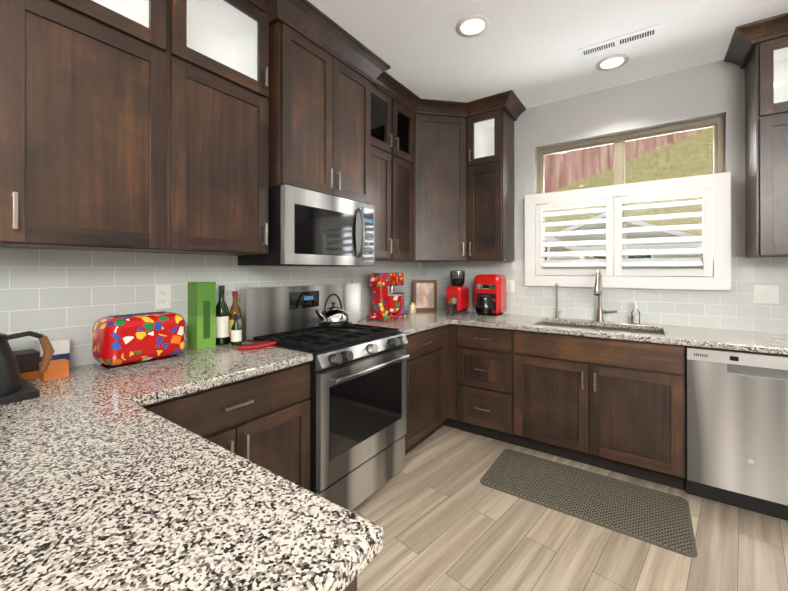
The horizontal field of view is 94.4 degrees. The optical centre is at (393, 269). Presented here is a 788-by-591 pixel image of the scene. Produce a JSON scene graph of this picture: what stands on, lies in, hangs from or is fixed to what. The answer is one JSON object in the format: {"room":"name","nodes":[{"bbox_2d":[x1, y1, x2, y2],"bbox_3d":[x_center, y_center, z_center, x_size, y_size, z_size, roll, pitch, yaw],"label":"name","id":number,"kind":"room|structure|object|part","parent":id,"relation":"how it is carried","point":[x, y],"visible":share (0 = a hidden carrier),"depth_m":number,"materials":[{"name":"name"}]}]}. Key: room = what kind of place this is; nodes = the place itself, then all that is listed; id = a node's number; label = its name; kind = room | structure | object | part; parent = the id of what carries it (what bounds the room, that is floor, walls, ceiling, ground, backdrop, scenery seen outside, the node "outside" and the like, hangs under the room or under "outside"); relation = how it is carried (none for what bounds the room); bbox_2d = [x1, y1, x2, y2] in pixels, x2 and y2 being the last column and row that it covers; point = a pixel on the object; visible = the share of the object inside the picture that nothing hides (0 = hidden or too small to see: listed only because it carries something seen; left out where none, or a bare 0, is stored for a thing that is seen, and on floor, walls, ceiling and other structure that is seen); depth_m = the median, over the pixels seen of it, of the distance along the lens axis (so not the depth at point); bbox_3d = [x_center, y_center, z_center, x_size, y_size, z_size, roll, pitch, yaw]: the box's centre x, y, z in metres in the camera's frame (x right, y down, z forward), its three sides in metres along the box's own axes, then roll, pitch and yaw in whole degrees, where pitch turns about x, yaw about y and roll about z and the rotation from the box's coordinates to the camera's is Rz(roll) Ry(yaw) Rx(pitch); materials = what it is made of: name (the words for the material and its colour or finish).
{"room":"kitchen","nodes":[
{"label":"kitchen","id":0,"kind":"room"},
{"bbox_2d":[308,0,787,108],"bbox_3d":[0.320,-1.490,0.043,4.720,0.120,6.520,0,0,35],"label":"ceiling","id":1,"kind":"structure","parent":0,"point":[525,51],"depth_m":2.26,"materials":[{"name":"white paint"}]},
{"bbox_2d":[456,14,489,37],"bbox_3d":[0.461,-1.421,2.137,0.196,0.006,0.196,0,0,35],"label":"recessed light","id":2,"kind":"object","parent":1,"relation":"in","point":[472,26],"visible":1,"depth_m":2.13,"materials":[{"name":"white paint"}]},
{"bbox_2d":[596,54,628,70],"bbox_3d":[1.500,-1.419,2.510,0.196,0.006,0.196,0,0,35],"label":"recessed light","id":3,"kind":"object","parent":1,"relation":"in","point":[611,62],"visible":1,"depth_m":2.50,"materials":[{"name":"white paint"}]},
{"bbox_2d":[577,24,660,58],"bbox_3d":[1.400,-1.419,2.288,0.440,0.008,0.120,0,0,35],"label":"ceiling vent","id":4,"kind":"object","parent":1,"relation":"in","point":[625,39],"visible":1,"depth_m":2.27,"materials":[{"name":"white metal"}]},
{"bbox_2d":[351,425,787,590],"bbox_3d":[0.320,1.370,0.035,4.720,0.120,6.520,0,0,35],"label":"floor","id":5,"kind":"structure","parent":0,"point":[440,514],"depth_m":1.76,"materials":[{"name":"brown wood"}]},
{"bbox_2d":[240,284,409,510],"bbox_3d":[-0.381,0.714,2.207,0.711,1.205,0.754,0,0,35],"label":"range","id":6,"kind":"object","parent":5,"relation":"on","point":[357,398],"visible":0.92,"depth_m":2.04,"materials":[{"name":"silver metal"}]},
{"bbox_2d":[315,293,348,327],"bbox_3d":[-0.421,0.269,2.414,0.208,0.216,0.262,0,0,35],"label":"tea kettle","id":7,"kind":"object","parent":6,"relation":"on","point":[332,316],"visible":1,"depth_m":2.36,"materials":[{"name":"silver metal"}]},
{"bbox_2d":[348,582,356,590],"bbox_3d":[-0.688,0.873,0.501,0.975,0.877,0.952,0,0,35],"label":"base cabinet","id":8,"kind":"object","parent":5,"relation":"on","point":[354,588],"depth_m":0.55,"materials":[{"name":"brown wood"}]},
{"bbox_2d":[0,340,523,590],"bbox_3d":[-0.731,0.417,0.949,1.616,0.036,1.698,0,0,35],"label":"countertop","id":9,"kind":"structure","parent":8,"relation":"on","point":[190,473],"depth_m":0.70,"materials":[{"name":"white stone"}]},
{"bbox_2d":[13,349,39,379],"bbox_3d":[-1.367,0.351,1.329,0.095,0.095,0.095,0,0,35],"label":"box","id":10,"kind":"object","parent":9,"relation":"on","point":[28,360],"visible":0.6,"depth_m":1.32,"materials":[{"name":"black cardboard"}]},
{"bbox_2d":[0,331,53,404],"bbox_3d":[-1.252,0.289,1.106,0.210,0.218,0.334,0,0,35],"label":"electric kettle","id":11,"kind":"object","parent":9,"relation":"on","point":[15,386],"visible":1,"depth_m":1.12,"materials":[{"name":"black"}]},
{"bbox_2d":[35,337,69,370],"bbox_3d":[-1.323,0.337,1.415,0.070,0.125,0.085,0,0,35],"label":"box","id":12,"kind":"object","parent":9,"relation":"on","point":[61,347],"visible":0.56,"depth_m":1.41,"materials":[{"name":"white cardboard"}]},
{"bbox_2d":[39,359,68,380],"bbox_3d":[-1.247,0.369,1.340,0.060,0.060,0.070,0,0,35],"label":"box","id":13,"kind":"object","parent":9,"relation":"on","point":[58,369],"visible":0.88,"depth_m":1.32,"materials":[{"name":"orange cardboard"}]},
{"bbox_2d":[92,311,186,372],"bbox_3d":[-1.079,0.296,1.583,0.190,0.206,0.340,0,0,35],"label":"toaster","id":14,"kind":"object","parent":9,"relation":"on","point":[124,342],"visible":1,"depth_m":1.49,"materials":[{"name":"red metal"}]},
{"bbox_2d":[188,282,215,349],"bbox_3d":[-0.987,0.233,1.875,0.096,0.335,0.095,0,0,35],"label":"gift box","id":15,"kind":"object","parent":9,"relation":"on","point":[201,315],"visible":1,"depth_m":1.84,"materials":[{"name":"green cardboard"}]},
{"bbox_2d":[216,285,228,344],"bbox_3d":[-0.923,0.244,1.956,0.073,0.313,0.073,0,0,35],"label":"olive oil bottle","id":16,"kind":"object","parent":9,"relation":"on","point":[222,323],"visible":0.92,"depth_m":1.93,"materials":[{"name":"green glass"}]},
{"bbox_2d":[229,291,240,341],"bbox_3d":[-0.881,0.262,2.024,0.065,0.278,0.065,0,0,35],"label":"oil bottle","id":17,"kind":"object","parent":9,"relation":"on","point":[234,308],"visible":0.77,"depth_m":2.00,"materials":[{"name":"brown glass"}]},
{"bbox_2d":[231,314,241,345],"bbox_3d":[-0.837,0.320,1.938,0.053,0.162,0.052,0,0,35],"label":"vinegar bottle","id":18,"kind":"object","parent":9,"relation":"on","point":[236,333],"visible":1,"depth_m":1.92,"materials":[{"name":"green glass"}]},
{"bbox_2d":[236,339,278,349],"bbox_3d":[-0.693,0.392,1.887,0.100,0.016,0.250,0,0,35],"label":"spoon rest","id":19,"kind":"object","parent":9,"relation":"on","point":[259,345],"visible":0.92,"depth_m":1.87,"materials":[{"name":"red plastic"}]},
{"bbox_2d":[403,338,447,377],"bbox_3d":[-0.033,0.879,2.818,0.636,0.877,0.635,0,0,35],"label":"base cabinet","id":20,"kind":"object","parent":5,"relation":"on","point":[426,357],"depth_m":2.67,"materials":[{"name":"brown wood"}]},
{"bbox_2d":[448,342,523,446],"bbox_3d":[0.854,0.880,3.048,0.599,0.877,0.636,0,0,35],"label":"base cabinet","id":21,"kind":"object","parent":5,"relation":"on","point":[470,363],"depth_m":2.75,"materials":[{"name":"brown wood"}]},
{"bbox_2d":[480,449,696,556],"bbox_3d":[1.096,1.311,2.163,1.045,0.009,0.530,0,0,35],"label":"area rug","id":22,"kind":"object","parent":5,"relation":"on","point":[661,519],"visible":1,"depth_m":2.08,"materials":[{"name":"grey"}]},
{"bbox_2d":[524,322,685,490],"bbox_3d":[1.449,0.879,2.634,0.988,0.877,0.636,0,0,35],"label":"base cabinet","id":23,"kind":"object","parent":5,"relation":"on","point":[627,420],"depth_m":2.33,"materials":[{"name":"brown wood"}]},
{"bbox_2d":[356,310,787,373],"bbox_3d":[1.043,0.427,2.492,2.767,0.048,1.325,0,0,35],"label":"countertop","id":24,"kind":"structure","parent":23,"relation":"on","point":[666,350],"depth_m":2.45,"materials":[{"name":"white stone"}]},
{"bbox_2d":[344,280,361,323],"bbox_3d":[-0.316,0.243,2.776,0.150,0.320,0.150,0,0,35],"label":"paper towel holder","id":25,"kind":"object","parent":24,"relation":"on","point":[352,300],"visible":0.83,"depth_m":2.72,"materials":[{"name":"white paper"}]},
{"bbox_2d":[366,273,407,320],"bbox_3d":[-0.054,0.216,3.004,0.212,0.375,0.345,0,0,35],"label":"stand mixer","id":26,"kind":"object","parent":24,"relation":"on","point":[386,306],"visible":1,"depth_m":2.90,"materials":[{"name":"red metal"}]},
{"bbox_2d":[388,286,403,313],"bbox_3d":[-0.018,0.211,3.055,0.212,0.314,0.221,0,0,35],"label":"bowl","id":27,"kind":"object","parent":26,"relation":"on","point":[395,301],"depth_m":2.97,"materials":[{"name":"multicoloured ceramic"}]},
{"bbox_2d":[409,302,415,313],"bbox_3d":[0.171,0.354,3.344,0.064,0.100,0.063,0,0,35],"label":"jar","id":28,"kind":"object","parent":24,"relation":"on","point":[412,307],"visible":1,"depth_m":3.32,"materials":[{"name":"beige glass"}]},
{"bbox_2d":[413,280,436,310],"bbox_3d":[0.303,0.255,3.554,0.179,0.300,0.179,0,0,35],"label":"framed picture","id":29,"kind":"object","parent":24,"relation":"on","point":[424,295],"visible":0.85,"depth_m":3.55,"materials":[{"name":"brown wood"}]},
{"bbox_2d":[446,270,468,315],"bbox_3d":[0.552,0.207,3.271,0.150,0.394,0.295,0,0,35],"label":"coffee grinder","id":30,"kind":"object","parent":24,"relation":"on","point":[457,297],"visible":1,"depth_m":3.23,"materials":[{"name":"red plastic"}]},
{"bbox_2d":[470,274,506,318],"bbox_3d":[0.809,0.224,3.132,0.240,0.360,0.320,0,0,35],"label":"coffee maker","id":31,"kind":"object","parent":24,"relation":"on","point":[490,295],"visible":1,"depth_m":3.07,"materials":[{"name":"red plastic"}]},
{"bbox_2d":[556,283,562,317],"bbox_3d":[1.344,0.259,2.990,0.061,0.290,0.083,0,0,35],"label":"faucet","id":32,"kind":"object","parent":24,"relation":"on","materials":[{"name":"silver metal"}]},
{"bbox_2d":[593,270,617,321],"bbox_3d":[1.578,0.205,2.725,0.145,0.396,0.257,0,0,35],"label":"faucet","id":33,"kind":"object","parent":24,"relation":"on","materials":[{"name":"silver metal"}]},
{"bbox_2d":[631,301,639,323],"bbox_3d":[1.784,0.320,2.696,0.056,0.165,0.068,0,0,35],"label":"soap dispenser bottle","id":34,"kind":"object","parent":24,"relation":"on","point":[635,319],"visible":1,"depth_m":2.69,"materials":[{"name":"clear glass"}]},
{"bbox_2d":[685,346,787,520],"bbox_3d":[2.095,0.882,2.163,0.601,0.868,0.620,0,0,35],"label":"dishwasher","id":35,"kind":"object","parent":5,"relation":"on","point":[736,428],"visible":0.98,"depth_m":1.97,"materials":[{"name":"silver metal"}]},
{"bbox_2d":[514,60,744,259],"bbox_3d":[2.135,-0.052,2.650,4.400,2.740,0.160,0,0,35],"label":"wall","id":36,"kind":"structure","parent":0,"point":[708,91],"depth_m":2.74,"materials":[{"name":"grey paint"}]},
{"bbox_2d":[476,152,514,260],"bbox_3d":[0.857,-0.515,3.238,0.323,0.880,0.326,0,0,35],"label":"upper cabinet","id":37,"kind":"object","parent":36,"relation":"attached to","point":[494,171],"depth_m":3.10,"materials":[{"name":"brown wood"}]},
{"bbox_2d":[421,257,787,332],"bbox_3d":[1.882,0.168,2.722,3.900,0.500,0.008,0,0,35],"label":"backsplash","id":38,"kind":"structure","parent":36,"relation":"attached to","point":[735,308],"depth_m":2.69,"materials":[{"name":"tile"}]},
{"bbox_2d":[507,280,513,292],"bbox_3d":[1.028,0.154,3.305,0.116,0.116,0.010,0,0,35],"label":"light switch","id":39,"kind":"object","parent":38,"relation":"attached to","point":[510,286],"visible":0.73,"depth_m":3.29,"materials":[{"name":"white plastic"}]},
{"bbox_2d":[753,285,778,303],"bbox_3d":[2.398,0.162,2.353,0.116,0.116,0.010,0,0,35],"label":"light switch","id":40,"kind":"object","parent":38,"relation":"attached to","point":[766,294],"visible":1,"depth_m":2.35,"materials":[{"name":"white plastic"}]},
{"bbox_2d":[525,116,730,290],"bbox_3d":[1.734,-0.460,2.871,1.340,1.207,0.186,0,0,35],"label":"window","id":41,"kind":"structure","parent":36,"relation":"in","point":[714,191],"depth_m":2.76,"materials":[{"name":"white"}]},
{"bbox_3d":[1.798,-0.469,2.910,1.172,1.117,0.004,0,0,35],"label":"glass","id":42,"kind":"part","parent":41,"relation":"part of","materials":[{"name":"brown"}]},
{"bbox_2d":[745,96,787,257],"bbox_3d":[2.433,-0.518,2.143,0.489,0.880,0.326,0,0,35],"label":"upper cabinet","id":43,"kind":"object","parent":36,"relation":"attached to","point":[766,127],"depth_m":2.13,"materials":[{"name":"brown wood"}]},
{"bbox_3d":[-1.552,-0.056,1.340,0.160,2.740,6.520,0,0,35],"label":"wall","id":44,"kind":"structure","parent":0,"visible":0},
{"bbox_2d":[0,0,31,247],"bbox_3d":[-1.491,-0.521,0.997,0.326,0.880,0.633,0,0,35],"label":"upper cabinet","id":45,"kind":"object","parent":44,"relation":"attached to","point":[15,15],"depth_m":1.15,"materials":[{"name":"brown wood"}]},
{"bbox_2d":[30,0,191,253],"bbox_3d":[-1.208,-0.520,1.404,0.326,0.880,0.633,0,0,35],"label":"upper cabinet","id":46,"kind":"object","parent":44,"relation":"attached to","point":[112,89],"depth_m":1.35,"materials":[{"name":"brown wood"}]},
{"bbox_2d":[0,247,420,366],"bbox_3d":[-0.843,0.167,2.212,0.008,0.500,3.942,0,0,35],"label":"backsplash","id":47,"kind":"structure","parent":44,"relation":"attached to","point":[73,296],"depth_m":1.61,"materials":[{"name":"tile"}]},
{"bbox_2d":[155,285,170,308],"bbox_3d":[-1.130,0.135,1.785,0.008,0.116,0.072,0,0,35],"label":"electrical outlet","id":48,"kind":"object","parent":47,"relation":"attached to","point":[162,296],"visible":1,"depth_m":1.78,"materials":[{"name":"white plastic"}]},
{"bbox_2d":[192,44,271,255],"bbox_3d":[-0.945,-0.519,1.783,0.326,0.880,0.566,0,0,35],"label":"upper cabinet","id":49,"kind":"object","parent":44,"relation":"attached to","point":[201,127],"depth_m":1.75,"materials":[{"name":"brown wood"}]},
{"bbox_2d":[232,0,343,197],"bbox_3d":[-0.623,-0.928,2.185,0.396,0.983,0.439,0,0,35],"label":"upper cabinet","id":50,"kind":"object","parent":44,"relation":"attached to","point":[281,42],"depth_m":2.01,"materials":[{"name":"brown wood"}]},
{"bbox_2d":[238,184,374,266],"bbox_3d":[-0.497,-0.228,2.290,0.482,0.414,0.754,0,0,35],"label":"microwave","id":51,"kind":"object","parent":50,"relation":"attached to","point":[309,228],"visible":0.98,"depth_m":2.06,"materials":[{"name":"grey metal"}]},
{"bbox_2d":[344,40,375,207],"bbox_3d":[-0.440,-0.927,2.448,0.396,0.983,0.439,0,0,35],"label":"upper cabinet","id":52,"kind":"object","parent":44,"relation":"attached to","point":[359,69],"depth_m":2.41,"materials":[{"name":"brown wood"}]},
{"bbox_2d":[375,136,399,260],"bbox_3d":[-0.226,-0.516,2.817,0.326,0.880,0.409,0,0,35],"label":"upper cabinet","id":53,"kind":"object","parent":44,"relation":"attached to","point":[387,210],"depth_m":2.78,"materials":[{"name":"brown wood"}]},
{"bbox_2d":[376,148,411,261],"bbox_3d":[-0.070,-0.515,3.040,0.326,0.880,0.411,0,0,35],"label":"upper cabinet","id":54,"kind":"object","parent":44,"relation":"attached to","point":[405,157],"depth_m":3.01,"materials":[{"name":"brown wood"}]},
{"bbox_2d":[376,96,475,261],"bbox_3d":[0.287,-0.746,3.210,0.719,1.342,0.413,0,0,35],"label":"upper cabinet","id":55,"kind":"object","parent":44,"relation":"attached to","point":[440,135],"depth_m":3.15,"materials":[{"name":"brown wood"}]},
{"bbox_3d":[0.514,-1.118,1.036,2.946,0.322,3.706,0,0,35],"label":"glass","id":56,"kind":"part","parent":55,"relation":"part of","materials":[{"name":"white glass"}]},
{"label":"outside","id":57,"kind":"structure","parent":0,"visible":0},
{"bbox_2d":[544,127,713,236],"bbox_3d":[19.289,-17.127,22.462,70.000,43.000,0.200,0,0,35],"label":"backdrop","id":58,"kind":"structure","parent":57,"point":[552,167],"depth_m":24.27,"materials":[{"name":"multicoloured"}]},
{"bbox_3d":[11.870,1.893,11.739,70.000,0.100,25.790,0,0,35],"label":"ground","id":59,"kind":"structure","parent":57,"visible":0},
{"bbox_2d":[544,237,605,259],"bbox_3d":[5.769,0.025,15.932,5.700,3.660,4.880,0,0,35],"label":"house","id":60,"kind":"structure","parent":59,"relation":"on","point":[557,249],"depth_m":13.20,"materials":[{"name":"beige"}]},
{"bbox_2d":[552,213,702,258],"bbox_3d":[11.636,-0.340,19.466,7.700,4.410,7.380,0,0,35],"label":"house","id":61,"kind":"structure","parent":59,"relation":"on","point":[627,235],"depth_m":16.01,"materials":[{"name":"beige"}]}
]}

